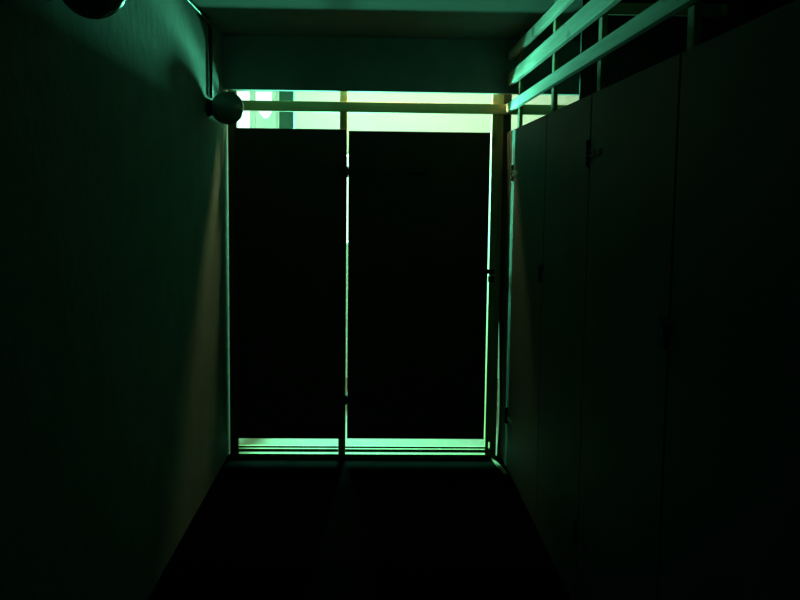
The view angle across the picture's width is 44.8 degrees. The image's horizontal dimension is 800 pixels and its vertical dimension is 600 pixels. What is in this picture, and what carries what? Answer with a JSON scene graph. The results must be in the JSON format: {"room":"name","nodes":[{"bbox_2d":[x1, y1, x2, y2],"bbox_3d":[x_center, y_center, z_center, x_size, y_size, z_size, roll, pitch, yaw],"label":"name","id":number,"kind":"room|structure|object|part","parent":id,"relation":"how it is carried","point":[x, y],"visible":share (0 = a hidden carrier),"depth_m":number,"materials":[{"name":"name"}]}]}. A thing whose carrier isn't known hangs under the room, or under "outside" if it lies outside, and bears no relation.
{"room":"basement storage corridor","nodes":[
{"label":"basement storage corridor","id":0,"kind":"room"},
{"bbox_2d":[0,0,229,599],"bbox_3d":[-1.015,0.106,2.179,0.150,2.490,7.560,1,6,-2],"label":"wall","id":1,"kind":"structure","parent":0,"point":[115,352],"depth_m":3.21,"materials":[{"name":"paint"}]},
{"bbox_2d":[47,0,125,19],"bbox_3d":[-0.834,-0.842,2.583,0.217,0.184,0.184,1,6,-2],"label":"wall lamp","id":2,"kind":"object","parent":1,"relation":"attached to","point":[90,9],"visible":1,"depth_m":2.55,"materials":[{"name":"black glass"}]},
{"bbox_2d":[185,0,212,97],"bbox_3d":[-0.909,-0.896,1.765,0.020,0.396,6.750,1,6,-2],"label":"cable conduit","id":3,"kind":"object","parent":1,"relation":"attached to","point":[189,2],"visible":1,"depth_m":5.09,"materials":[{"name":"grey metal"}]},
{"bbox_2d":[206,91,243,124],"bbox_3d":[-0.915,-1.008,5.098,0.188,0.172,0.172,1,6,-2],"label":"wall lamp","id":4,"kind":"object","parent":1,"relation":"attached to","point":[226,107],"visible":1,"depth_m":5.04,"materials":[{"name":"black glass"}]},
{"bbox_3d":[-1.000,-1.009,5.096,0.018,0.094,0.094,1,6,-2],"label":"wall plate","id":5,"kind":"part","parent":4,"relation":"part of","materials":[{"name":"black metal"}]},
{"bbox_2d":[147,378,570,599],"bbox_3d":[-0.082,1.282,3.535,4.950,0.120,10.250,1,6,-2],"label":"floor","id":6,"kind":"structure","parent":0,"point":[266,527],"depth_m":4.60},
{"bbox_2d":[279,91,294,128],"bbox_3d":[-0.796,-0.402,6.839,0.098,2.490,0.120,1,6,-2],"label":"concrete pillar","id":7,"kind":"structure","parent":6,"relation":"on","point":[286,119],"depth_m":6.68,"materials":[{"name":"green concrete"}]},
{"bbox_2d":[490,457,506,474],"bbox_3d":[0.583,0.980,5.751,0.018,0.012,0.348,0,6,-9],"label":"loose lath","id":8,"kind":"object","parent":6,"relation":"on","point":[495,462],"visible":1,"depth_m":5.73,"materials":[{"name":"brown wood"}]},
{"bbox_2d":[191,0,581,40],"bbox_3d":[-0.051,-1.328,3.249,4.950,0.150,10.250,1,6,-2],"label":"ceiling","id":9,"kind":"structure","parent":0,"point":[420,19],"depth_m":4.94,"materials":[{"name":"paint"}]},
{"bbox_2d":[228,90,565,456],"bbox_3d":[0.577,-0.277,5.846,3.196,2.490,0.092,1,6,-2],"label":"partition","id":10,"kind":"structure","parent":0,"point":[287,190],"depth_m":5.79,"materials":[{"name":"brown wood"}]},
{"bbox_3d":[-0.996,-0.291,5.804,0.050,2.490,0.050,1,6,-2],"label":"post","id":11,"kind":"part","parent":10,"relation":"part of","materials":[{"name":"black metal"}]},
{"bbox_3d":[-0.342,-0.285,5.822,0.043,2.490,0.050,1,6,-2],"label":"post","id":12,"kind":"part","parent":10,"relation":"part of","materials":[{"name":"brown wood"}]},
{"bbox_3d":[0.589,-1.124,5.717,3.194,0.060,0.021,1,6,-2],"label":"rail","id":13,"kind":"part","parent":10,"relation":"part of","materials":[{"name":"brown wood"}]},
{"bbox_2d":[340,131,494,438],"bbox_3d":[0.104,-0.072,5.813,0.922,1.849,0.085,1,6,-2],"label":"plank door","id":14,"kind":"structure","parent":10,"relation":"in","point":[418,202],"depth_m":5.81,"materials":[{"name":"brown wood"}]},
{"bbox_3d":[0.107,-0.756,5.717,0.115,0.036,0.043,1,6,-2],"label":"handle","id":15,"kind":"part","parent":14,"relation":"part of","materials":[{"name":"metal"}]},
{"bbox_3d":[0.568,-0.277,5.851,0.067,2.490,0.060,1,6,-2],"label":"post","id":16,"kind":"part","parent":10,"relation":"part of","materials":[{"name":"brown wood"}]},
{"bbox_2d":[223,35,580,94],"bbox_3d":[0.595,-1.354,5.648,3.230,0.304,0.050,1,6,-2],"label":"lintel","id":17,"kind":"object","parent":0,"point":[250,63],"visible":0.64,"depth_m":5.61,"materials":[{"name":"paint"}]},
{"bbox_2d":[278,91,578,378],"bbox_3d":[-0.197,-0.567,8.411,4.950,2.490,0.150,1,6,-2],"label":"wall","id":18,"kind":"structure","parent":0,"point":[408,122],"depth_m":8.23,"materials":[{"name":"beige paint"}]},
{"bbox_2d":[237,90,277,127],"bbox_3d":[-1.281,-1.509,8.262,0.498,0.570,0.065,1,6,-2],"label":"window","id":19,"kind":"structure","parent":18,"relation":"in","point":[252,93],"depth_m":8.23,"materials":[{"name":"white paint"}]},
{"bbox_2d":[500,0,799,599],"bbox_3d":[1.486,0.084,2.659,1.580,2.490,6.390,1,6,-2],"label":"wall","id":20,"kind":"structure","parent":0,"point":[730,528],"depth_m":2.30,"materials":[{"name":"paint"}]},
{"bbox_3d":[0.665,-0.240,5.526,0.020,2.490,0.056,1,6,-2],"label":"post","id":21,"kind":"part","parent":20,"relation":"part of","materials":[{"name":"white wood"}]},
{"bbox_2d":[504,115,546,525],"bbox_3d":[0.639,0.062,5.029,0.045,1.937,1.127,1,6,-2],"label":"door","id":22,"kind":"structure","parent":20,"relation":"in","point":[528,176],"depth_m":4.95,"materials":[{"name":"wood"}]},
{"bbox_3d":[0.722,-1.071,2.505,0.024,0.050,6.375,1,6,-2],"label":"rail","id":23,"kind":"part","parent":20,"relation":"part of","materials":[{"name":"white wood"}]},
{"bbox_3d":[0.692,-0.127,4.492,0.020,2.490,0.056,1,6,-2],"label":"post","id":24,"kind":"part","parent":20,"relation":"part of","materials":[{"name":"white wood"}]},
{"bbox_3d":[0.721,-0.935,2.520,0.024,0.072,6.375,1,6,-2],"label":"rail","id":25,"kind":"part","parent":20,"relation":"part of","materials":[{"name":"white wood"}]},
{"bbox_3d":[0.719,-0.778,2.537,0.024,0.052,6.375,1,6,-2],"label":"rail","id":26,"kind":"part","parent":20,"relation":"part of","materials":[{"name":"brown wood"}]},
{"bbox_3d":[0.716,-0.026,3.578,0.020,2.490,0.056,1,6,-2],"label":"post","id":27,"kind":"part","parent":20,"relation":"part of","materials":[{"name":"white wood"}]},
{"bbox_2d":[573,53,681,599],"bbox_3d":[0.690,0.275,3.092,0.045,1.937,1.107,1,6,-2],"label":"door","id":28,"kind":"structure","parent":20,"relation":"in","point":[632,147],"depth_m":2.98,"materials":[{"name":"wood"}]},
{"bbox_3d":[0.955,-1.038,3.473,0.431,0.040,0.024,1,6,-2],"label":"cross rail","id":29,"kind":"part","parent":20,"relation":"part of","materials":[{"name":"white wood"}]},
{"bbox_3d":[0.742,0.085,2.565,0.020,2.490,0.056,1,6,-2],"label":"post","id":30,"kind":"part","parent":20,"relation":"part of","materials":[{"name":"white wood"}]},
{"label":"outside","id":31,"kind":"structure","parent":0,"visible":0},
{"bbox_2d":[256,111,271,127],"bbox_3d":[-1.109,-1.268,8.597,0.375,1.420,0.120,1,6,-2],"label":"wall","id":32,"kind":"structure","parent":31,"point":[261,122],"depth_m":8.50,"materials":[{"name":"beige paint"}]}
]}

